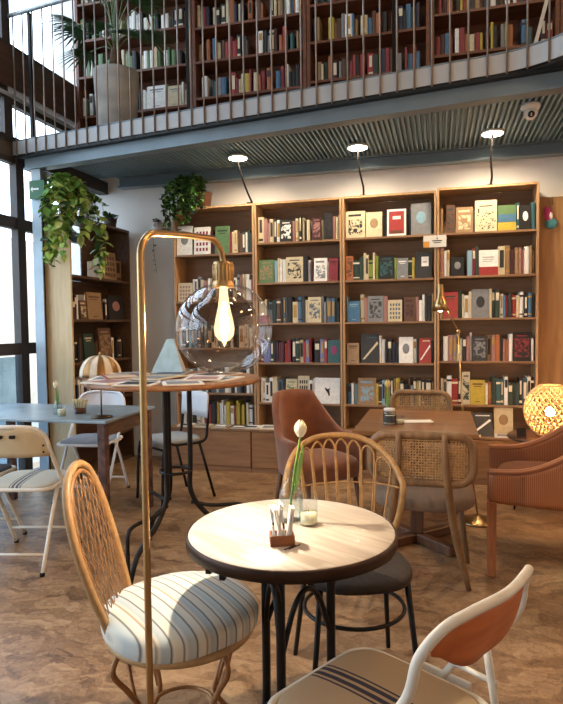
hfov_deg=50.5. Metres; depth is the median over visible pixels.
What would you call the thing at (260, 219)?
book
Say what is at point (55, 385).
tulip
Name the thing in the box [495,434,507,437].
booklet
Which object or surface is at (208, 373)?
magazine
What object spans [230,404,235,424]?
book
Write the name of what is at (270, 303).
book
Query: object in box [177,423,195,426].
booklet
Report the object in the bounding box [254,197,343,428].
bookcase
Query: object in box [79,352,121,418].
table lamp
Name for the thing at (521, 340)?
book
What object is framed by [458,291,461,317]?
book
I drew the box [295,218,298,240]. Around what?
book
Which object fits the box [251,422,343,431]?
countertop
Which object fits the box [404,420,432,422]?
menu sheet
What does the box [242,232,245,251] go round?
book
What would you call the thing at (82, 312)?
book
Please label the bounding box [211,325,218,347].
book
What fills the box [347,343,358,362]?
book
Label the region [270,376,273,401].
book
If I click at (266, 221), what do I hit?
book
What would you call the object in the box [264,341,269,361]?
book
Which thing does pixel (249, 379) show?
table
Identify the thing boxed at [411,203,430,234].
book
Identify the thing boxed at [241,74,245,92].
book
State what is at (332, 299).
book
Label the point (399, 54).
book
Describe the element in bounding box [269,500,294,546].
holder
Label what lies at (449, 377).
book
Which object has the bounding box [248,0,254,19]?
book
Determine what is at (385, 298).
book
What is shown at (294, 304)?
book
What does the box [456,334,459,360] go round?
book
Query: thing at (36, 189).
exit sign
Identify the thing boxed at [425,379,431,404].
book
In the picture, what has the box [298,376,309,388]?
book
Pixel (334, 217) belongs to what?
book
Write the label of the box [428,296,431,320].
book
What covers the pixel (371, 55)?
book
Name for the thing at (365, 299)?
book
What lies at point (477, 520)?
floor lamp
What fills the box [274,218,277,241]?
book
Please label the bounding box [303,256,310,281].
book
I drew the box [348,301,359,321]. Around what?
book
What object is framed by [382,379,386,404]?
book
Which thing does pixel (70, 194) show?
trailing plant
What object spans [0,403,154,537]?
table
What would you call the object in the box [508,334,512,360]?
book
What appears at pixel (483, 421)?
book
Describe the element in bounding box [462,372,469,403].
book
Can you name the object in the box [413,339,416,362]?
book
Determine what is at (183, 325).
book
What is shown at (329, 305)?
book
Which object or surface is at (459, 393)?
book
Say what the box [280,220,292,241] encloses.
book
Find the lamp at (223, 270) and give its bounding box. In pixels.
[136,230,272,703]
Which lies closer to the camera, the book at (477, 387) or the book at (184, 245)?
the book at (477, 387)
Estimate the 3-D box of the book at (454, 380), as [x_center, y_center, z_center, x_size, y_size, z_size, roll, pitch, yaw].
[1.509,0.336,5.210,0.051,0.218,0.125,0,3,15]
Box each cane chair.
[367,430,477,590]
[382,389,456,515]
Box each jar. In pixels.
[383,408,395,424]
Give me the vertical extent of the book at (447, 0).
0.191 m
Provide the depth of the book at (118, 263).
6.00 m
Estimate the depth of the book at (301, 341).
5.49 m
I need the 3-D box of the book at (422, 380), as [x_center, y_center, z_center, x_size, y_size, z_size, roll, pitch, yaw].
[1.255,0.352,5.290,0.036,0.227,0.149,0,3,15]
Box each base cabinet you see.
[171,423,251,471]
[251,422,343,473]
[343,425,436,478]
[437,429,520,484]
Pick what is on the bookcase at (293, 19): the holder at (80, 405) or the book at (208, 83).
the book at (208, 83)
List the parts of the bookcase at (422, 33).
panel, shelf, shelf, shelf, panel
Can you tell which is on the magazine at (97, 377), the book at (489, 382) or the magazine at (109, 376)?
the magazine at (109, 376)
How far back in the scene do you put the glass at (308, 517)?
1.75 m
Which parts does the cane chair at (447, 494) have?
leg, frame, seat, leg, leg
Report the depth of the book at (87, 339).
5.44 m
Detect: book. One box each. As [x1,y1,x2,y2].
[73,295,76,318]
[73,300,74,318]
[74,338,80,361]
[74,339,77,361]
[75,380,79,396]
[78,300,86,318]
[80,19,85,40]
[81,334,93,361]
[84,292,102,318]
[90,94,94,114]
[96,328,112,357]
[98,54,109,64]
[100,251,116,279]
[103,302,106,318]
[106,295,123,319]
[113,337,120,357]
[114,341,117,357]
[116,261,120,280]
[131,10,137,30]
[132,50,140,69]
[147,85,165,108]
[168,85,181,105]
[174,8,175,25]
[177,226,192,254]
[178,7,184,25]
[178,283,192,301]
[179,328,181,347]
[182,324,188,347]
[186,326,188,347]
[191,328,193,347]
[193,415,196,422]
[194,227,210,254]
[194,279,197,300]
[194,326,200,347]
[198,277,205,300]
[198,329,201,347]
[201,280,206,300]
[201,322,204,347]
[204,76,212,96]
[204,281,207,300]
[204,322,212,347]
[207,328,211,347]
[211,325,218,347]
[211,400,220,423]
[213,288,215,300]
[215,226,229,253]
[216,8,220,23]
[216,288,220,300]
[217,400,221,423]
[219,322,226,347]
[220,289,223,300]
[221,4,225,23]
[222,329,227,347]
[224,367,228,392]
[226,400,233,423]
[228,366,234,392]
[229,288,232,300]
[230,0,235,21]
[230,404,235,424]
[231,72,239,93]
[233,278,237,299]
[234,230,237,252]
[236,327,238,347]
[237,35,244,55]
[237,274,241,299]
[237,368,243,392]
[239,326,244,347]
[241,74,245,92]
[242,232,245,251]
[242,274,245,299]
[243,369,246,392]
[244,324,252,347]
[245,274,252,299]
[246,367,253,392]
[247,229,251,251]
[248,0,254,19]
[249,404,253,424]
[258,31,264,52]
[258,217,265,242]
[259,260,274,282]
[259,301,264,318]
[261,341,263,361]
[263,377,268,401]
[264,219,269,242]
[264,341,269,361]
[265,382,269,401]
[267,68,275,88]
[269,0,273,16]
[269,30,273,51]
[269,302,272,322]
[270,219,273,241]
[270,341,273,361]
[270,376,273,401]
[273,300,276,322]
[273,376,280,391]
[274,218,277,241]
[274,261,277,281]
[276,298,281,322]
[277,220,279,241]
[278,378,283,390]
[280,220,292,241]
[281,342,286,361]
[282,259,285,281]
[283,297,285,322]
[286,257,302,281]
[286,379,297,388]
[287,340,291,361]
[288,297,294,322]
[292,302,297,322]
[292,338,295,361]
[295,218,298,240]
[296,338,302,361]
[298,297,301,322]
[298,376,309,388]
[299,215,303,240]
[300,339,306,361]
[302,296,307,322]
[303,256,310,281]
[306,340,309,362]
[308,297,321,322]
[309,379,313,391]
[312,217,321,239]
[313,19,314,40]
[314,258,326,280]
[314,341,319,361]
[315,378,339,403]
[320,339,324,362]
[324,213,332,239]
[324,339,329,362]
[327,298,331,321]
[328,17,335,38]
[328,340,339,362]
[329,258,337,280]
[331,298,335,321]
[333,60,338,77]
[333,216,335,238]
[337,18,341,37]
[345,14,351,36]
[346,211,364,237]
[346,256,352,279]
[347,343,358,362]
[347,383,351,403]
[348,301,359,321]
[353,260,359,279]
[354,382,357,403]
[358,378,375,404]
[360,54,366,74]
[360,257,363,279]
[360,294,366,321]
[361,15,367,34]
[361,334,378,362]
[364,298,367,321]
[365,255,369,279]
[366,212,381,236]
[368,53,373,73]
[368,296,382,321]
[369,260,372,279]
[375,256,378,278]
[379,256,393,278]
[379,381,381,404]
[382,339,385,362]
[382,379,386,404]
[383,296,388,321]
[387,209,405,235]
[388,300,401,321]
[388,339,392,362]
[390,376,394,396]
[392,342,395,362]
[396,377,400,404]
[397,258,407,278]
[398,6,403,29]
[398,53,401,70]
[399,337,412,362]
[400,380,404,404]
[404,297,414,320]
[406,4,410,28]
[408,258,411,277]
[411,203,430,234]
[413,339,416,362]
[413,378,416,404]
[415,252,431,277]
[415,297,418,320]
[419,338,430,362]
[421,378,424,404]
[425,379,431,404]
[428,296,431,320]
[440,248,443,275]
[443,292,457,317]
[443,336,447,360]
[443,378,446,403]
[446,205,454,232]
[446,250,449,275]
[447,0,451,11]
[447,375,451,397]
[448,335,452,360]
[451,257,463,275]
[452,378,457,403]
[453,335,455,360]
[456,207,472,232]
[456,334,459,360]
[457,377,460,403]
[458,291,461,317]
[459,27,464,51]
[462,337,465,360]
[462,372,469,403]
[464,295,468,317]
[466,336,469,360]
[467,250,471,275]
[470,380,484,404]
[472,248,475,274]
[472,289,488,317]
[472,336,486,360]
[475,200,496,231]
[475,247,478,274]
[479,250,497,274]
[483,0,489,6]
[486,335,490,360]
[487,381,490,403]
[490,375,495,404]
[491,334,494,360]
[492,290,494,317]
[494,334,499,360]
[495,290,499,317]
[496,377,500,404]
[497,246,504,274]
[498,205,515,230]
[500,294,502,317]
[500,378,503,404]
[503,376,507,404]
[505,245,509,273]
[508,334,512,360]
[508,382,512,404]
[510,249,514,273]
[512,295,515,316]
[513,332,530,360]
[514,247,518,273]
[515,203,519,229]
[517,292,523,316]
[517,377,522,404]
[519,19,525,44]
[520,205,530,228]
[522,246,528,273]
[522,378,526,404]
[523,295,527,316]
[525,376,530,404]
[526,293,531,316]
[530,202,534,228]
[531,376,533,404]
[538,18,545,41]
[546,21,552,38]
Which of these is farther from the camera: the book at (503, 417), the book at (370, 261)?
the book at (370, 261)
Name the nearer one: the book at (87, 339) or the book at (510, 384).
the book at (510, 384)
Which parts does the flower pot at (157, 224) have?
pot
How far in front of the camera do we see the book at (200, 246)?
5.67 m
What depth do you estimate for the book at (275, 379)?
5.55 m
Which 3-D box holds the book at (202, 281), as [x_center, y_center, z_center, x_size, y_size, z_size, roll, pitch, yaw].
[-0.737,-0.589,5.773,0.032,0.203,0.141,0,3,15]
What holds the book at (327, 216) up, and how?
on the bookcase at (281, 210)
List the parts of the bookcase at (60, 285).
edge post, panel, panel, panel, shelf, shelf, shelf, shelf, shelf, shelf, panel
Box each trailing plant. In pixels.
[38,172,113,279]
[160,173,212,230]
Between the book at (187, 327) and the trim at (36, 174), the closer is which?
the trim at (36, 174)
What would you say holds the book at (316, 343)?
on the bookcase at (281, 210)
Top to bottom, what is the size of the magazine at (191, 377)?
0.006 m
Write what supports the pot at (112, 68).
attached to the potted palm
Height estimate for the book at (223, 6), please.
0.198 m
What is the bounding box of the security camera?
[520,101,540,119]
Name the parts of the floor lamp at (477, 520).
lamp shade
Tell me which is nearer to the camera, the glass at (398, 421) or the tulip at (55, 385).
the glass at (398, 421)
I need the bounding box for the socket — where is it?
[212,261,234,288]
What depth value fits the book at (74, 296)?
5.29 m
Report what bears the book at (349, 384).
on the bookcase at (402, 246)
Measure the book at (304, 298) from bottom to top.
0.240 m
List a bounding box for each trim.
[0,40,77,128]
[14,56,562,159]
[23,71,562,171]
[31,169,49,469]
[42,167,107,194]
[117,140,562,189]
[495,58,562,76]
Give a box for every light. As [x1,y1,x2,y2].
[228,153,252,203]
[347,143,367,194]
[481,128,503,184]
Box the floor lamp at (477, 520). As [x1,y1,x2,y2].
[432,284,486,527]
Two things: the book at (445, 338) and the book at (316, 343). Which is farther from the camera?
the book at (316, 343)
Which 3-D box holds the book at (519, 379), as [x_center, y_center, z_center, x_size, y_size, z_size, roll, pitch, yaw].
[2.024,0.330,5.074,0.029,0.229,0.124,0,3,15]
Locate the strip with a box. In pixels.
[534,0,547,42]
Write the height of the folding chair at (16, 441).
0.819 m
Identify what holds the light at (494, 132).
attached to the bookcase at (524, 193)
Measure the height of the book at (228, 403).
0.216 m
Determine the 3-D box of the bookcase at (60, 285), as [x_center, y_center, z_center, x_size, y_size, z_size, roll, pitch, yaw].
[-1.813,-0.051,5.656,0.300,2.310,1.042,0,3,15]
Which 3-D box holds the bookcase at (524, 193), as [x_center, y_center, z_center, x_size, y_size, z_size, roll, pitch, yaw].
[1.757,-0.354,5.141,0.808,2.087,0.260,0,3,15]
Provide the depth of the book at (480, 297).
5.05 m
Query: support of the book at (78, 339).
on the bookcase at (60, 285)
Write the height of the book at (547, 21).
0.178 m
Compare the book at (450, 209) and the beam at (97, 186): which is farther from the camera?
the beam at (97, 186)
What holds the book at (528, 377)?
on the bookcase at (524, 193)
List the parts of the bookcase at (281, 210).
panel, panel, shelf, shelf, shelf, shelf, shelf, panel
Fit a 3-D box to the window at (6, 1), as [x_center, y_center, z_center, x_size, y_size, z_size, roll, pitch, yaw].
[-2.215,-3.646,5.561,0.070,2.090,1.170,0,3,15]
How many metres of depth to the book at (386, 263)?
5.24 m
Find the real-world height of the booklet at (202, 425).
0.014 m
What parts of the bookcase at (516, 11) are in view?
panel, shelf, shelf, panel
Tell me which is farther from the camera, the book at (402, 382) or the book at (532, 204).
the book at (402, 382)
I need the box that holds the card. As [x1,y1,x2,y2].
[423,235,445,247]
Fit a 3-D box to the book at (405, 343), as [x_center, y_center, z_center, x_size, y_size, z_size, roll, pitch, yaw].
[1.093,-0.018,5.241,0.120,0.229,0.038,0,3,15]
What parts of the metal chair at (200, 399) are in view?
frame, seat, leg, frame, backrest, leg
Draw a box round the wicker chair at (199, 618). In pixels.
[62,460,258,703]
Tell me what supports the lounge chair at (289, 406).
on the floor at (54, 650)
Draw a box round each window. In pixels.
[0,0,8,140]
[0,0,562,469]
[5,0,73,86]
[8,96,70,141]
[20,160,88,469]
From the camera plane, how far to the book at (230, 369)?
5.69 m
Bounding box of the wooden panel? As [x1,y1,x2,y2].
[538,196,562,428]
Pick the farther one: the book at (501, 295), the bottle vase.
the book at (501, 295)
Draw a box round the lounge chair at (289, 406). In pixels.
[272,389,366,505]
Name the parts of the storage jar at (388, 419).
lid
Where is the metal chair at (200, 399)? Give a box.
[136,390,215,506]
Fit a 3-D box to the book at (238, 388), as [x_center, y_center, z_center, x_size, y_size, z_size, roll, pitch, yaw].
[-0.392,0.272,5.712,0.038,0.226,0.122,0,3,15]
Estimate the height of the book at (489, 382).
0.192 m
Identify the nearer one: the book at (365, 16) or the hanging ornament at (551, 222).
the hanging ornament at (551, 222)
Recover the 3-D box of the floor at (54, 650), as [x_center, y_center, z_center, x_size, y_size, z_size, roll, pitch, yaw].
[0.074,1.296,1.649,7.100,0.060,8.300,0,3,15]
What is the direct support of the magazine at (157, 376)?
on the magazine
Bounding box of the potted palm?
[36,0,176,124]
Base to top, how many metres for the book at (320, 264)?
0.210 m
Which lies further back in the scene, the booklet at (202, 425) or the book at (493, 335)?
the booklet at (202, 425)
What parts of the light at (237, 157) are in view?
arm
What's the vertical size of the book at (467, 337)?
0.209 m
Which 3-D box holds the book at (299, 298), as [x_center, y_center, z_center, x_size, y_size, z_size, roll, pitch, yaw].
[0.191,-0.391,5.544,0.040,0.237,0.164,0,3,15]
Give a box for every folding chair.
[0,425,81,576]
[0,464,26,534]
[52,390,129,501]
[267,564,533,703]
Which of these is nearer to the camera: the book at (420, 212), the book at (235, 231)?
the book at (420, 212)
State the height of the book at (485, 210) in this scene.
0.264 m
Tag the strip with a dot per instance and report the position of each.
(546, 1)
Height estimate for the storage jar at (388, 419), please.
0.095 m
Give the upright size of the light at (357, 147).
0.351 m
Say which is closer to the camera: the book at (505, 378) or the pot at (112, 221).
the book at (505, 378)
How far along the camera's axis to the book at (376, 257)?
5.28 m
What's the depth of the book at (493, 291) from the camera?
5.04 m
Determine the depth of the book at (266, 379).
5.59 m
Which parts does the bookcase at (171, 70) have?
panel, shelf, shelf, shelf, shelf, panel, panel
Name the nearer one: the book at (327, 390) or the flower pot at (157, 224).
the book at (327, 390)
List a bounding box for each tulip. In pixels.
[53,380,58,408]
[289,420,306,505]
[385,379,390,413]
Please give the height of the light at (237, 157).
0.351 m
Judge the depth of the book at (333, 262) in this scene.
5.36 m
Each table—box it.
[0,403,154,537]
[83,371,259,584]
[185,499,397,703]
[352,409,478,556]
[507,429,553,509]
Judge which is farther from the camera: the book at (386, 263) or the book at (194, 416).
the book at (194, 416)
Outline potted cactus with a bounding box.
[102,212,118,226]
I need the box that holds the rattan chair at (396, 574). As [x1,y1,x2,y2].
[282,432,417,670]
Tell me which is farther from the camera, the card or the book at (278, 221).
the book at (278, 221)
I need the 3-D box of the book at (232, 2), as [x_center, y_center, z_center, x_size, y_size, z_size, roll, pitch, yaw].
[-0.444,-3.132,5.559,0.043,0.222,0.122,0,3,15]
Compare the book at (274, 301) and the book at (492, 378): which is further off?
the book at (274, 301)
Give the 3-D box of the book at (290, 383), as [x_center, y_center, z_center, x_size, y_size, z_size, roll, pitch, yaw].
[0.095,0.359,5.523,0.105,0.222,0.037,0,3,15]
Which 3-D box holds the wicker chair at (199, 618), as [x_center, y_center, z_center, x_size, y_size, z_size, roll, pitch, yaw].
[-0.354,0.794,1.825,0.568,0.932,0.466,-1,3,-11]
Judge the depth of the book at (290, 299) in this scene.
5.48 m
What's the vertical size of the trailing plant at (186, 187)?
0.570 m
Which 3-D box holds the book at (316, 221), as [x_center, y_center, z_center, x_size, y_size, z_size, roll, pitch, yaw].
[0.318,-1.111,5.392,0.082,0.210,0.037,0,3,15]
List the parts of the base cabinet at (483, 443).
door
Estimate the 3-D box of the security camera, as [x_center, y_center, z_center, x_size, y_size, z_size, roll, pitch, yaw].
[1.708,-1.645,4.097,0.130,0.107,0.130,0,3,15]
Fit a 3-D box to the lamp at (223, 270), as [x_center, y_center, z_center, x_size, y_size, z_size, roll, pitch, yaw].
[-0.243,0.467,1.663,0.292,1.602,0.652,1,3,25]
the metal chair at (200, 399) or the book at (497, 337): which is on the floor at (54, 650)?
the metal chair at (200, 399)
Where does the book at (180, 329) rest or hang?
on the bookcase at (240, 217)
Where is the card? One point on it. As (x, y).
(433, 240)
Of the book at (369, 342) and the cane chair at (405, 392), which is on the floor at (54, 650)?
the cane chair at (405, 392)
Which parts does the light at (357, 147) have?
arm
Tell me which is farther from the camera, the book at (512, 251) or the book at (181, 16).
the book at (181, 16)
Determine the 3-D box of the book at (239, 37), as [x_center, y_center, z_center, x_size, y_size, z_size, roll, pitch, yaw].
[-0.375,-2.816,5.562,0.040,0.208,0.143,0,3,15]
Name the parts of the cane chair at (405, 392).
seat, frame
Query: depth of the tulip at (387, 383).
3.69 m
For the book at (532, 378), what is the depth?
5.00 m
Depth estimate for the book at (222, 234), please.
5.62 m
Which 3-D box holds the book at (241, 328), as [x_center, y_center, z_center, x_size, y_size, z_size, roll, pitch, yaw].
[-0.359,-0.148,5.673,0.051,0.207,0.133,0,3,15]
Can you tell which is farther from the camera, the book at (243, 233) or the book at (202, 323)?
the book at (202, 323)
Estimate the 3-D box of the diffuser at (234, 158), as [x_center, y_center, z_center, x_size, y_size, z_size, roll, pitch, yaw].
[-0.380,-1.685,5.207,0.156,0.003,0.156,0,3,15]
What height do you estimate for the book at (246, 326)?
0.218 m
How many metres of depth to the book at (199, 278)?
5.72 m
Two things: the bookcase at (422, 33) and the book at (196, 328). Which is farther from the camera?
the book at (196, 328)
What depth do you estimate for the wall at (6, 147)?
5.07 m
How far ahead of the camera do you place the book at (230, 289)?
5.62 m
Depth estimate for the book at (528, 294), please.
4.95 m
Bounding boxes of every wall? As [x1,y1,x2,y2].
[0,138,24,161]
[0,236,37,404]
[53,0,562,455]
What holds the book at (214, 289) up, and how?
on the bookcase at (240, 217)
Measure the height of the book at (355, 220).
0.239 m
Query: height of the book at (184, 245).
0.280 m
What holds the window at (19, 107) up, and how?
in the wall at (6, 147)
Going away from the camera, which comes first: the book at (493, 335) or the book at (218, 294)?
the book at (493, 335)
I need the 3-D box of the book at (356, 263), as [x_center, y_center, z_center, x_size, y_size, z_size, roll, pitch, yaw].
[0.684,-0.731,5.382,0.055,0.178,0.148,0,3,15]
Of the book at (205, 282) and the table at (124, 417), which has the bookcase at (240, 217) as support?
the book at (205, 282)
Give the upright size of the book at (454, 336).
0.222 m
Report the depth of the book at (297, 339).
5.49 m
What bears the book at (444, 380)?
on the bookcase at (524, 193)
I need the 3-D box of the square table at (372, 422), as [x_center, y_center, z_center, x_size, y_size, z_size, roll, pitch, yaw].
[0.829,0.789,3.661,0.670,0.750,0.870,0,3,15]
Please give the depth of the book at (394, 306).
5.24 m
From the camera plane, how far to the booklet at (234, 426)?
5.49 m
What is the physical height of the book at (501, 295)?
0.199 m
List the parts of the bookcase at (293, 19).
panel, shelf, shelf, shelf, shelf, panel, panel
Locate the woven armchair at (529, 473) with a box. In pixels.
[487,425,562,576]
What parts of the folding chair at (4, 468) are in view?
seat, seat frame, frame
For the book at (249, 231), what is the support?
on the bookcase at (240, 217)
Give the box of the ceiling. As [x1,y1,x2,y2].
[71,93,562,178]
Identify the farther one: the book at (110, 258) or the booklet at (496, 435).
the book at (110, 258)
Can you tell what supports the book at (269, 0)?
on the bookcase at (293, 19)
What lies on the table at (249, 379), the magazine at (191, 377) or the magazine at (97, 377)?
the magazine at (97, 377)
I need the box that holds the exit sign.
[29,180,44,199]
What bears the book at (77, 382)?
on the bookcase at (60, 285)
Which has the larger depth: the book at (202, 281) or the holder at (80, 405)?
the book at (202, 281)
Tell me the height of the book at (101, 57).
0.218 m
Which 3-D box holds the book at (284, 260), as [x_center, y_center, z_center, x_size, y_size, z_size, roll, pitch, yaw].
[0.042,-0.749,5.556,0.036,0.212,0.126,0,3,15]
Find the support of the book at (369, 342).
on the bookcase at (402, 246)
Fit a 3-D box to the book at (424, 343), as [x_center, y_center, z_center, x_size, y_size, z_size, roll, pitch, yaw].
[1.249,-0.013,5.199,0.101,0.220,0.037,0,3,15]
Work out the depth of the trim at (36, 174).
5.14 m
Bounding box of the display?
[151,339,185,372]
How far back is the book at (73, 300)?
5.25 m
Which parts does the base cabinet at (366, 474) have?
door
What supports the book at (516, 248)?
on the bookcase at (524, 193)
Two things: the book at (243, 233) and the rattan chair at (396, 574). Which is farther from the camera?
the book at (243, 233)
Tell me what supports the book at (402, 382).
on the bookcase at (402, 246)
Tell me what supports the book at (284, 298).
on the bookcase at (281, 210)
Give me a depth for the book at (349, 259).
5.32 m
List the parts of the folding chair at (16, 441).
backrest, seat frame, seat, leg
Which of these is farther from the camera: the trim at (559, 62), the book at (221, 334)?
the book at (221, 334)
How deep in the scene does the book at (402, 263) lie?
5.20 m
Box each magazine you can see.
[80,379,134,384]
[87,376,113,380]
[100,373,138,379]
[110,372,150,375]
[111,380,163,385]
[128,374,186,379]
[151,371,191,374]
[160,379,204,385]
[181,375,224,380]
[187,371,242,375]
[205,376,244,381]
[258,425,273,429]
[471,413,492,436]
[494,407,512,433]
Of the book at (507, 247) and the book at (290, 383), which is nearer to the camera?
the book at (507, 247)
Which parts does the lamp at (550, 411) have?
bulb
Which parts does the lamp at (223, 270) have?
globe, globe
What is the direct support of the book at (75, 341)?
on the bookcase at (60, 285)
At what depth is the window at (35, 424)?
8.88 m
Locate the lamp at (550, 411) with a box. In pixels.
[523,384,562,435]
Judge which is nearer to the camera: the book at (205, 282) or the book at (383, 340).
the book at (383, 340)
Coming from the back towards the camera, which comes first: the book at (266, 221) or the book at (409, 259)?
the book at (266, 221)
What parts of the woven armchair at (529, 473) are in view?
leg, leg, seat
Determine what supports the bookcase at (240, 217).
on the countertop
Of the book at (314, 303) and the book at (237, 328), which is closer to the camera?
the book at (314, 303)
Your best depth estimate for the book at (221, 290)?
5.66 m
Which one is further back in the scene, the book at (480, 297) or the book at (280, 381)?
the book at (280, 381)
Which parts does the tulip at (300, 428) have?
stem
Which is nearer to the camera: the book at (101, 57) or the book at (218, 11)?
the book at (218, 11)
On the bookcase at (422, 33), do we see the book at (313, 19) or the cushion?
the book at (313, 19)
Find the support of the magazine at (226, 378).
on the table at (249, 379)
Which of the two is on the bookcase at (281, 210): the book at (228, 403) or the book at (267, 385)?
the book at (267, 385)
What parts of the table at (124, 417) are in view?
leg, leg, leg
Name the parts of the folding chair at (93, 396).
leg, seat, seat frame, backrest, leg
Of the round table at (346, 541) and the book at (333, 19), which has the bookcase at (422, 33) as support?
the book at (333, 19)
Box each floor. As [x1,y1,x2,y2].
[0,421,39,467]
[0,455,562,703]
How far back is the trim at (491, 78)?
4.04 m
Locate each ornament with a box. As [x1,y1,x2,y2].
[258,315,269,322]
[544,197,557,228]
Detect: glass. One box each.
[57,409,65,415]
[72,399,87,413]
[299,496,317,525]
[396,415,404,423]
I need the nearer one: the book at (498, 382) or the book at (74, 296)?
the book at (498, 382)
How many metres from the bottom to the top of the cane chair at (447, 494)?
0.838 m
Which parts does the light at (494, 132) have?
arm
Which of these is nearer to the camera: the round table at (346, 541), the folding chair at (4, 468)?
the round table at (346, 541)
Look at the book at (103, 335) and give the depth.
5.72 m
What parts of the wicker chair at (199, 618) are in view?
frame, scroll leg, scroll leg, scroll leg, scroll leg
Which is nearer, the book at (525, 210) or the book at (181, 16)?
the book at (525, 210)
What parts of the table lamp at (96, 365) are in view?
lamp shade, stem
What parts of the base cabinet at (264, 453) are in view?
door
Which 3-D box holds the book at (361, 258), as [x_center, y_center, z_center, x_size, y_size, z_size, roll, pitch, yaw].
[0.729,-0.744,5.377,0.034,0.203,0.153,0,3,15]
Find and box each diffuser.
[229,156,246,160]
[348,145,366,150]
[482,131,502,136]
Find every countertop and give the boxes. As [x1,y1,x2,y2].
[171,423,250,431]
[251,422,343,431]
[343,425,356,430]
[479,429,513,440]
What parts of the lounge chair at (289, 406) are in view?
leg, leg, seat, leg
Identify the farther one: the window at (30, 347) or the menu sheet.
the window at (30, 347)
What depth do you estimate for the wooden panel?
4.98 m
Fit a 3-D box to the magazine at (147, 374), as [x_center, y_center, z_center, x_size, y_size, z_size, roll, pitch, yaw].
[-0.908,0.133,3.602,0.200,0.006,0.270,-2,3,-25]
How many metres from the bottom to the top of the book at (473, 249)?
0.232 m
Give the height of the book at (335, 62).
0.170 m
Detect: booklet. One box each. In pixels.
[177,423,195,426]
[194,423,213,427]
[211,424,230,427]
[230,425,247,428]
[243,425,260,428]
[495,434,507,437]
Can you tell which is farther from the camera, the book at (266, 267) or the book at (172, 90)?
the book at (172, 90)
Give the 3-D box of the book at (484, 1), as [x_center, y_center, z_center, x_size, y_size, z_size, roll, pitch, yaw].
[1.719,-2.920,5.010,0.050,0.155,0.153,0,3,15]
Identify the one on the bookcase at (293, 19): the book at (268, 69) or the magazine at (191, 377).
the book at (268, 69)
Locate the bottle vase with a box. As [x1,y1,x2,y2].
[279,470,302,522]
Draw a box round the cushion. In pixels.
[100,571,258,663]
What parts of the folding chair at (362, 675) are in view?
seat frame, seat, hinge plate, frame, backrest, leg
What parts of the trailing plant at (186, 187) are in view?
pot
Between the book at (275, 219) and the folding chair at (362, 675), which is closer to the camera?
the folding chair at (362, 675)
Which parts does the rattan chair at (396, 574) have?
leg, leg, seat, leg, leg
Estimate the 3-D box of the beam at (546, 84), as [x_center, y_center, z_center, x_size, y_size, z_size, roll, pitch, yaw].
[0.515,-1.589,3.978,5.923,0.099,0.104,0,3,23]
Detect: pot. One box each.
[93,63,138,124]
[104,218,116,226]
[152,218,162,272]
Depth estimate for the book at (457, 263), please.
5.08 m
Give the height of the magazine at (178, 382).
0.006 m
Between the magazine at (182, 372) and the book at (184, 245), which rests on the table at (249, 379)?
the magazine at (182, 372)
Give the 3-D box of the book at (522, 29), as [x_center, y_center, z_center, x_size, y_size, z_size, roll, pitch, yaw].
[2.004,-2.613,4.957,0.043,0.219,0.146,0,3,15]
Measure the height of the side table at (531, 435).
0.521 m
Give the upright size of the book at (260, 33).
0.219 m
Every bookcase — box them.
[42,215,133,481]
[74,0,192,128]
[173,203,256,424]
[191,0,306,107]
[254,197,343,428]
[306,0,429,86]
[342,190,436,428]
[430,0,559,64]
[437,181,539,429]
[560,0,562,32]
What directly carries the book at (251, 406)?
on the countertop
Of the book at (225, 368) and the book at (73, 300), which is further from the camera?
the book at (225, 368)
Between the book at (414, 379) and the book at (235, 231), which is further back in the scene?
the book at (235, 231)
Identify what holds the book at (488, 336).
on the bookcase at (524, 193)
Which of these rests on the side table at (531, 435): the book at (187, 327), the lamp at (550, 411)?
the lamp at (550, 411)
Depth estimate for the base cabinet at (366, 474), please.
5.15 m
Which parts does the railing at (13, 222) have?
post, handrail, post, railing, rail, post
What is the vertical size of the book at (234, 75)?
0.202 m
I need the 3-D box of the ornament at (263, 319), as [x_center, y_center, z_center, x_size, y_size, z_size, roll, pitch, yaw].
[-0.161,-0.306,5.547,0.126,0.075,0.090,0,3,15]
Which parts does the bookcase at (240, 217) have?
panel, shelf, shelf, shelf, shelf, panel, panel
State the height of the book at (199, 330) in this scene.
0.180 m
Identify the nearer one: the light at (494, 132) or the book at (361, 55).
the light at (494, 132)
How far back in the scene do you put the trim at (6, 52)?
5.39 m
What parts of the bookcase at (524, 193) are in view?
panel, shelf, shelf, shelf, shelf, panel, shelf, panel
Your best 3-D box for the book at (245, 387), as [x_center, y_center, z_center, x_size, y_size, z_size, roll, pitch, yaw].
[-0.324,0.271,5.721,0.036,0.225,0.158,0,3,15]
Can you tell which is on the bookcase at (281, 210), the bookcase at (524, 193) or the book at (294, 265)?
the book at (294, 265)
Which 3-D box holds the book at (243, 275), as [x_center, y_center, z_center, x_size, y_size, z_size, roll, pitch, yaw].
[-0.336,-0.608,5.648,0.022,0.242,0.145,0,3,15]
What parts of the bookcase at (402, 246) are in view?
panel, panel, shelf, shelf, shelf, shelf, shelf, panel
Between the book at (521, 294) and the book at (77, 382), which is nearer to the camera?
the book at (521, 294)
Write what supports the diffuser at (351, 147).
attached to the light at (357, 147)
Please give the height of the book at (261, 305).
0.203 m
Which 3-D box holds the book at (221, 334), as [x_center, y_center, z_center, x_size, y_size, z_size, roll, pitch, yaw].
[-0.558,-0.167,5.728,0.030,0.244,0.128,0,3,15]
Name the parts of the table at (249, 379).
leg, leg, leg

